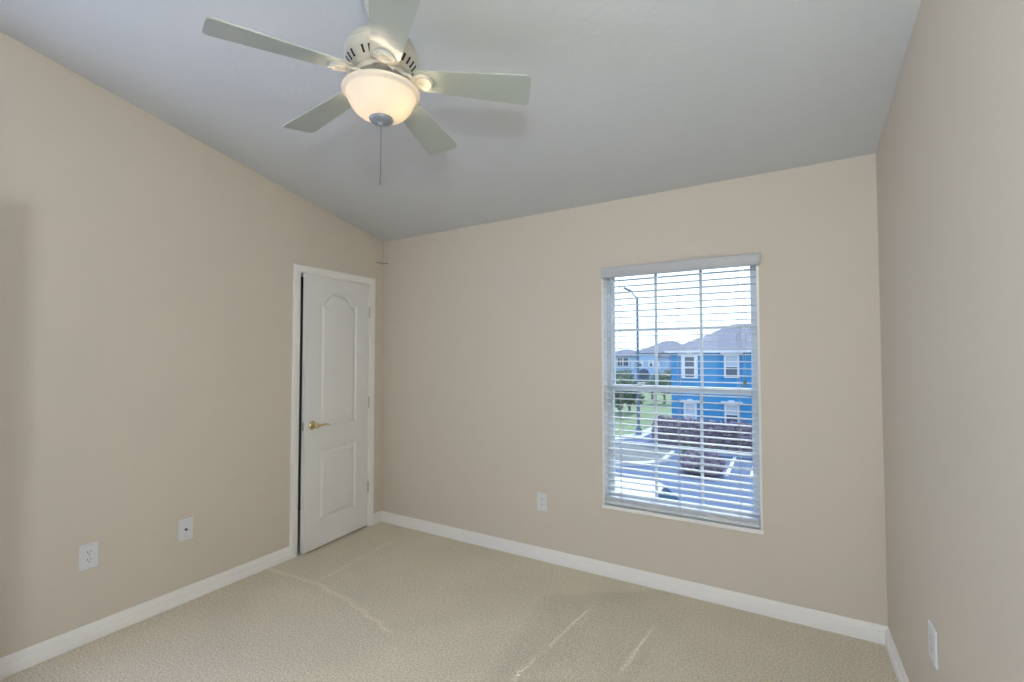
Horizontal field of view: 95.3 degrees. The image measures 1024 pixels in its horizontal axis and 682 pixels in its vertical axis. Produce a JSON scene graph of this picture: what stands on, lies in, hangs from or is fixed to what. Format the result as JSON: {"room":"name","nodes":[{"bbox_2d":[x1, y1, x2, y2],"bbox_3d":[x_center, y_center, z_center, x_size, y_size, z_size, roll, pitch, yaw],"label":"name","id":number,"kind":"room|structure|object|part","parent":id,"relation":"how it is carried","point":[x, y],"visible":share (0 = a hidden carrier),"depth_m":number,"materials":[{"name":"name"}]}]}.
{"room":"empty bedroom","nodes":[
{"label":"empty bedroom","id":0,"kind":"room"},
{"bbox_2d":[0,32,382,657],"bbox_3d":[-2.336,-0.159,2.208,0.150,3.335,4.500,-1,-2,30],"label":"wall","id":1,"kind":"structure","parent":0,"point":[146,271],"depth_m":2.52,"materials":[{"name":"beige paint"}]},
{"bbox_2d":[78,541,98,571],"bbox_3d":[-2.136,1.087,2.355,0.008,0.124,0.078,-1,-2,30],"label":"wall outlet","id":2,"kind":"object","parent":1,"relation":"attached to","point":[88,553],"visible":1,"depth_m":2.35,"materials":[{"name":"white plastic"}]},
{"bbox_2d":[85,557,92,563],"bbox_3d":[-2.134,1.106,2.353,0.002,0.027,0.034,-1,-2,30],"label":"receptacle","id":3,"kind":"object","parent":2,"relation":"attached to","point":[88,560],"depth_m":2.35,"materials":[{"name":"white plastic"}]},
{"bbox_2d":[85,549,93,555],"bbox_3d":[-2.134,1.067,2.354,0.002,0.027,0.034,-1,-2,30],"label":"receptacle","id":4,"kind":"object","parent":2,"relation":"attached to","point":[88,552],"depth_m":2.35,"materials":[{"name":"white plastic"}]},
{"bbox_2d":[178,517,192,541],"bbox_3d":[-1.911,1.106,2.735,0.017,0.124,0.078,-1,-2,30],"label":"cable jack","id":5,"kind":"object","parent":1,"relation":"attached to","point":[185,526],"visible":1,"depth_m":2.73,"materials":[{"name":"white plastic"}]},
{"bbox_2d":[0,511,380,678],"bbox_3d":[-1.996,1.477,2.576,0.016,0.087,3.404,-1,-2,30],"label":"baseboard","id":6,"kind":"structure","parent":1,"relation":"attached to","point":[10,664],"depth_m":2.50,"materials":[{"name":"white wood"}]},
{"bbox_2d":[289,263,375,558],"bbox_3d":[-1.405,0.501,3.688,0.258,2.106,0.779,-1,-2,30],"label":"door","id":7,"kind":"structure","parent":1,"relation":"in","point":[338,352],"depth_m":3.61,"materials":[{"name":"white wood"}]},
{"bbox_3d":[-1.426,0.623,3.459,0.063,0.066,0.146,-1,-2,26],"label":"lever handle","id":8,"kind":"part","parent":7,"relation":"part of","materials":[{"name":"gold metal"}]},
{"bbox_2d":[298,277,302,510],"bbox_3d":[-1.911,0.339,3.825,0.750,2.440,1.550,-1,-2,30],"label":"wall","id":9,"kind":"structure","parent":0,"point":[301,310],"depth_m":4.37,"materials":[{"name":"brown paint"}]},
{"bbox_2d":[0,510,897,681],"bbox_3d":[-1.074,1.545,1.454,4.534,0.120,4.750,-1,-2,30],"label":"floor","id":10,"kind":"structure","parent":0,"point":[381,601],"depth_m":2.40,"materials":[{"name":"beige carpet"}]},
{"bbox_2d":[0,0,920,241],"bbox_3d":[-0.752,-1.495,1.361,3.784,1.121,4.750,-1,-2,30],"label":"ceiling","id":11,"kind":"structure","parent":0,"point":[628,98],"depth_m":2.19,"materials":[{"name":"grey paint"}]},
{"bbox_2d":[202,0,530,185],"bbox_3d":[-0.522,-0.980,1.820,1.095,0.772,1.123,-1,-2,30],"label":"ceiling fan","id":12,"kind":"object","parent":11,"relation":"hanging from","point":[383,83],"visible":1,"depth_m":1.73,"materials":[{"name":"white metal"}]},
{"bbox_3d":[-0.781,-0.996,1.584,0.447,0.006,0.152,-4,13,-38],"label":"blade","id":13,"kind":"part","parent":12,"relation":"part of","materials":[{"name":"white wood"}]},
{"bbox_3d":[-0.792,-0.983,1.996,0.447,0.006,0.152,-7,7,34],"label":"blade","id":14,"kind":"part","parent":12,"relation":"part of","materials":[{"name":"white wood"}]},
{"bbox_3d":[-0.505,-0.712,1.791,0.008,0.234,0.008,-1,-2,30],"label":"pull chain","id":15,"kind":"part","parent":12,"relation":"part of","materials":[{"name":"grey metal"}]},
{"bbox_3d":[-0.503,-0.906,1.795,0.291,0.112,0.291,-1,-2,30],"label":"lamp shade","id":16,"kind":"part","parent":12,"relation":"part of","materials":[{"name":"white glass"}]},
{"bbox_3d":[-0.385,-1.000,1.468,0.152,0.006,0.447,13,-2,-20],"label":"blade","id":17,"kind":"part","parent":12,"relation":"part of","materials":[{"name":"white wood"}]},
{"bbox_3d":[-0.404,-0.979,2.134,0.152,0.006,0.447,-13,-10,15],"label":"blade","id":18,"kind":"part","parent":12,"relation":"part of","materials":[{"name":"white wood"}]},
{"bbox_3d":[-0.153,-0.989,1.808,0.447,0.006,0.152,5,-14,-1],"label":"blade","id":19,"kind":"part","parent":12,"relation":"part of","materials":[{"name":"white wood"}]},
{"bbox_2d":[381,153,887,625],"bbox_3d":[0.402,0.302,3.296,3.784,2.477,0.150,-1,-2,30],"label":"wall","id":20,"kind":"structure","parent":0,"point":[492,332],"depth_m":3.00,"materials":[{"name":"beige paint"}]},
{"bbox_2d":[537,492,546,511],"bbox_3d":[0.212,1.136,3.289,0.078,0.124,0.008,-1,-2,30],"label":"wall outlet","id":21,"kind":"object","parent":20,"relation":"attached to","point":[541,497],"visible":1,"depth_m":3.29,"materials":[{"name":"white plastic"}]},
{"bbox_2d":[380,511,887,644],"bbox_3d":[0.361,1.494,3.187,3.484,0.087,0.016,-1,-2,30],"label":"baseboard","id":22,"kind":"structure","parent":20,"relation":"attached to","point":[851,627],"depth_m":2.84,"materials":[{"name":"white wood"}]},
{"bbox_2d":[601,265,763,534],"bbox_3d":[1.035,0.302,2.921,0.932,1.575,0.164,-1,-2,30],"label":"window","id":23,"kind":"structure","parent":20,"relation":"in","point":[606,353],"depth_m":2.91,"materials":[{"name":"white plastic"}]},
{"bbox_2d":[601,252,759,527],"bbox_3d":[1.010,0.283,2.864,0.930,1.548,0.080,-1,-2,30],"label":"window blind","id":24,"kind":"object","parent":23,"relation":"attached to","point":[749,259],"visible":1,"depth_m":2.84,"materials":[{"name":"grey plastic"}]},
{"bbox_3d":[0.714,0.305,3.052,0.014,1.475,0.052,-1,-2,30],"label":"ladder cord","id":25,"kind":"part","parent":24,"relation":"part of","materials":[{"name":"white fabric"}]},
{"bbox_3d":[1.027,0.299,2.870,0.014,1.475,0.052,-1,-2,30],"label":"ladder cord","id":26,"kind":"part","parent":24,"relation":"part of","materials":[{"name":"white fabric"}]},
{"bbox_3d":[1.012,1.046,2.856,0.896,0.020,0.052,-1,-2,30],"label":"rail","id":27,"kind":"part","parent":24,"relation":"part of","materials":[{"name":"white plastic"}]},
{"bbox_3d":[1.314,0.294,2.704,0.014,1.475,0.052,-1,-2,30],"label":"ladder cord","id":28,"kind":"part","parent":24,"relation":"part of","materials":[{"name":"white fabric"}]},
{"bbox_3d":[1.320,-0.110,2.670,0.032,0.640,0.004,-1,-2,30],"label":"pull cord","id":29,"kind":"part","parent":24,"relation":"part of","materials":[{"name":"grey plastic"}]},
{"bbox_3d":[1.062,-0.068,2.979,0.860,0.785,0.028,-1,-2,30],"label":"sash","id":30,"kind":"part","parent":23,"relation":"part of","materials":[{"name":"grey plastic"}]},
{"bbox_3d":[1.046,0.665,2.927,0.860,0.758,0.028,-1,-2,30],"label":"sash","id":31,"kind":"part","parent":23,"relation":"part of","materials":[{"name":"glass"}]},
{"bbox_2d":[876,0,1023,681],"bbox_3d":[0.809,-0.233,0.389,0.150,3.365,4.500,-1,-2,30],"label":"wall","id":32,"kind":"structure","parent":0,"point":[950,151],"depth_m":1.34,"materials":[{"name":"beige paint"}]},
{"bbox_2d":[885,628,908,681],"bbox_3d":[1.005,1.421,0.839,0.016,0.087,3.404,-1,-2,30],"label":"baseboard","id":33,"kind":"structure","parent":32,"relation":"attached to","point":[898,667],"depth_m":2.12,"materials":[{"name":"white wood"}]},
{"bbox_2d":[928,619,937,669],"bbox_3d":[1.444,1.040,1.602,0.008,0.124,0.088,-1,-2,30],"label":"wall outlet","id":34,"kind":"object","parent":32,"relation":"attached to","point":[932,634],"visible":1,"depth_m":1.59,"materials":[{"name":"white plastic"}]},
{"label":"outside","id":35,"kind":"structure","parent":0,"visible":0},
{"bbox_2d":[670,448,752,457],"bbox_3d":[11.191,5.679,23.517,6.304,0.070,2.034,-1,-2,18],"label":"driveway","id":36,"kind":"structure","parent":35,"point":[671,449],"depth_m":23.15,"materials":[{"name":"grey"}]},
{"bbox_2d":[651,415,752,451],"bbox_3d":[10.827,4.855,24.087,7.212,1.790,1.770,-1,-2,30],"label":"hedge","id":37,"kind":"object","parent":36,"relation":"on","point":[660,423],"visible":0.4,"depth_m":24.10,"materials":[{"name":"purple plant"}]},
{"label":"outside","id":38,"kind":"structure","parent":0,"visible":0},
{"bbox_2d":[615,392,671,434],"bbox_3d":[1.421,6.849,60.884,43.870,0.080,59.374,-1,-2,30],"label":"lawn","id":39,"kind":"structure","parent":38,"point":[647,396],"depth_m":39.44,"materials":[{"name":"green plant"}]},
{"bbox_2d":[616,368,633,381],"bbox_3d":[16.506,5.618,70.056,3.386,3.019,4.106,-1,-2,30],"label":"tree","id":40,"kind":"object","parent":39,"relation":"on","point":[623,370],"visible":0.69,"depth_m":68.92,"materials":[{"name":"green plant"}]},
{"bbox_2d":[615,375,636,416],"bbox_3d":[8.600,4.438,37.563,2.713,3.395,3.159,-1,-2,30],"label":"tree","id":41,"kind":"object","parent":39,"relation":"on","point":[617,395],"visible":0.32,"depth_m":37.43,"materials":[{"name":"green plant"}]},
{"bbox_2d":[623,287,641,434],"bbox_3d":[7.553,1.214,29.097,1.071,9.251,0.480,-1,-2,30],"label":"street lamp","id":42,"kind":"object","parent":39,"relation":"on","point":[638,428],"visible":0.73,"depth_m":28.89,"materials":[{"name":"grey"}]},
{"bbox_2d":[622,382,644,412],"bbox_3d":[10.129,4.830,40.307,2.478,2.780,2.280,-1,-2,30],"label":"tree","id":43,"kind":"object","parent":39,"relation":"on","point":[634,396],"visible":0.1,"depth_m":40.09,"materials":[{"name":"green plant"}]},
{"bbox_2d":[642,381,660,399],"bbox_3d":[15.591,5.454,51.950,2.604,2.240,2.327,-1,-2,30],"label":"tree","id":44,"kind":"object","parent":39,"relation":"on","point":[646,382],"visible":0.11,"depth_m":51.87,"materials":[{"name":"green plant"}]},
{"bbox_2d":[647,372,670,403],"bbox_3d":[15.380,4.780,47.297,3.280,3.280,2.584,-1,-2,30],"label":"tree","id":45,"kind":"object","parent":39,"relation":"on","point":[660,377],"visible":0.34,"depth_m":47.20,"materials":[{"name":"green plant"}]},
{"bbox_2d":[658,368,670,379],"bbox_3d":[23.024,5.484,68.510,3.209,3.186,3.315,-1,-2,30],"label":"tree","id":46,"kind":"object","parent":39,"relation":"on","point":[668,371],"visible":0.38,"depth_m":68.16,"materials":[{"name":"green plant"}]},
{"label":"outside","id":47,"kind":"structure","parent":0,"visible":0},
{"bbox_2d":[615,434,753,511],"bbox_3d":[35.728,9.346,137.386,250.000,0.300,252.000,-1,-2,30],"label":"parking lot","id":48,"kind":"structure","parent":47,"point":[673,464],"depth_m":18.42,"materials":[{"name":"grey asphalt"}]},
{"bbox_2d":[615,444,670,460],"bbox_3d":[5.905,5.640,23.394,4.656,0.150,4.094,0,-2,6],"label":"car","id":49,"kind":"object","parent":48,"relation":"on","point":[626,446],"visible":0.4,"depth_m":23.26,"materials":[{"name":"grey metal"}]},
{"bbox_2d":[615,451,674,465],"bbox_3d":[5.948,5.565,21.612,5.599,0.190,1.635,1,-2,-26],"label":"curb","id":50,"kind":"object","parent":48,"relation":"on","point":[665,456],"visible":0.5,"depth_m":21.07,"materials":[{"name":"concrete"}]},
{"bbox_2d":[615,477,679,500],"bbox_3d":[2.811,4.401,11.314,4.964,1.780,1.920,-1,-2,28],"label":"van","id":51,"kind":"object","parent":48,"relation":"on","point":[628,479],"visible":0.02,"depth_m":11.24,"materials":[{"name":"grey paint"}]},
{"bbox_2d":[681,440,689,453],"bbox_3d":[8.675,5.293,23.235,0.532,0.768,0.495,-1,-2,30],"label":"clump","id":52,"kind":"object","parent":48,"relation":"on","point":[684,444],"visible":0.44,"depth_m":23.18,"materials":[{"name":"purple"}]},
{"bbox_2d":[679,450,725,475],"bbox_3d":[7.976,5.093,19.532,1.876,1.030,1.650,-1,-2,30],"label":"shrub","id":53,"kind":"object","parent":48,"relation":"on","point":[690,452],"visible":0.61,"depth_m":19.10,"materials":[{"name":"purple plant"}]},
{"bbox_2d":[664,324,751,427],"bbox_3d":[19.370,2.299,28.212,17.640,7.006,9.630,-1,-2,30],"label":"house","id":54,"kind":"structure","parent":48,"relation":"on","point":[713,340],"depth_m":27.53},
{"bbox_3d":[10.681,1.889,28.036,0.524,0.571,0.025,-1,-2,30],"label":"pane","id":55,"kind":"part","parent":54,"relation":"part of","materials":[{"name":"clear glass"}]},
{"bbox_3d":[10.680,1.258,28.056,0.524,0.571,0.025,-1,-2,30],"label":"pane","id":56,"kind":"part","parent":54,"relation":"part of","materials":[{"name":"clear glass"}]},
{"bbox_3d":[10.691,4.070,27.963,0.541,0.580,0.025,-1,-2,30],"label":"pane","id":57,"kind":"part","parent":54,"relation":"part of","materials":[{"name":"blue"}]},
{"bbox_3d":[12.649,3.958,26.833,0.588,0.478,0.025,-1,-2,30],"label":"pane","id":58,"kind":"part","parent":54,"relation":"part of","materials":[{"name":"blue"}]},
{"bbox_3d":[12.668,1.157,26.907,0.614,0.559,0.025,-1,-2,30],"label":"pane","id":59,"kind":"part","parent":54,"relation":"part of","materials":[{"name":"blue"}]},
{"bbox_3d":[12.649,4.496,26.816,0.588,0.478,0.025,-1,-2,30],"label":"pane","id":60,"kind":"part","parent":54,"relation":"part of","materials":[{"name":"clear glass"}]},
{"bbox_3d":[12.669,1.775,26.888,0.614,0.559,0.025,-1,-2,30],"label":"pane","id":61,"kind":"part","parent":54,"relation":"part of","materials":[{"name":"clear glass"}]},
{"bbox_2d":[725,457,736,475],"bbox_3d":[9.945,5.584,21.108,0.148,0.012,4.646,-1,-2,30],"label":"parking line","id":62,"kind":"object","parent":48,"relation":"on","point":[731,463],"visible":0.71,"depth_m":20.59,"materials":[{"name":"grey paint"}]},
{"bbox_3d":[4.734,10.125,165.950,130.346,0.080,164.325,-1,-2,30],"label":"lawn","id":63,"kind":"structure","parent":48,"relation":"on","visible":0},
{"bbox_2d":[616,349,635,377],"bbox_3d":[26.317,5.082,106.551,11.476,6.318,10.000,-1,-2,30],"label":"house","id":64,"kind":"structure","parent":63,"relation":"on","point":[626,354],"depth_m":102.45,"materials":[{"name":"blue paint"}]},
{"bbox_2d":[631,342,681,381],"bbox_3d":[29.409,3.778,87.255,10.342,7.714,14.550,-1,-2,30],"label":"house","id":65,"kind":"structure","parent":63,"relation":"on","point":[664,365],"depth_m":82.52,"materials":[{"name":"blue paint"}]},
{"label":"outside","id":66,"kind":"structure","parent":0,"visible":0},
{"bbox_2d":[615,427,651,439],"bbox_3d":[8.858,5.877,30.418,11.367,0.110,2.321,2,-3,-45],"label":"sidewalk","id":67,"kind":"structure","parent":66,"point":[650,428],"depth_m":28.43,"materials":[{"name":"concrete"}]}
]}

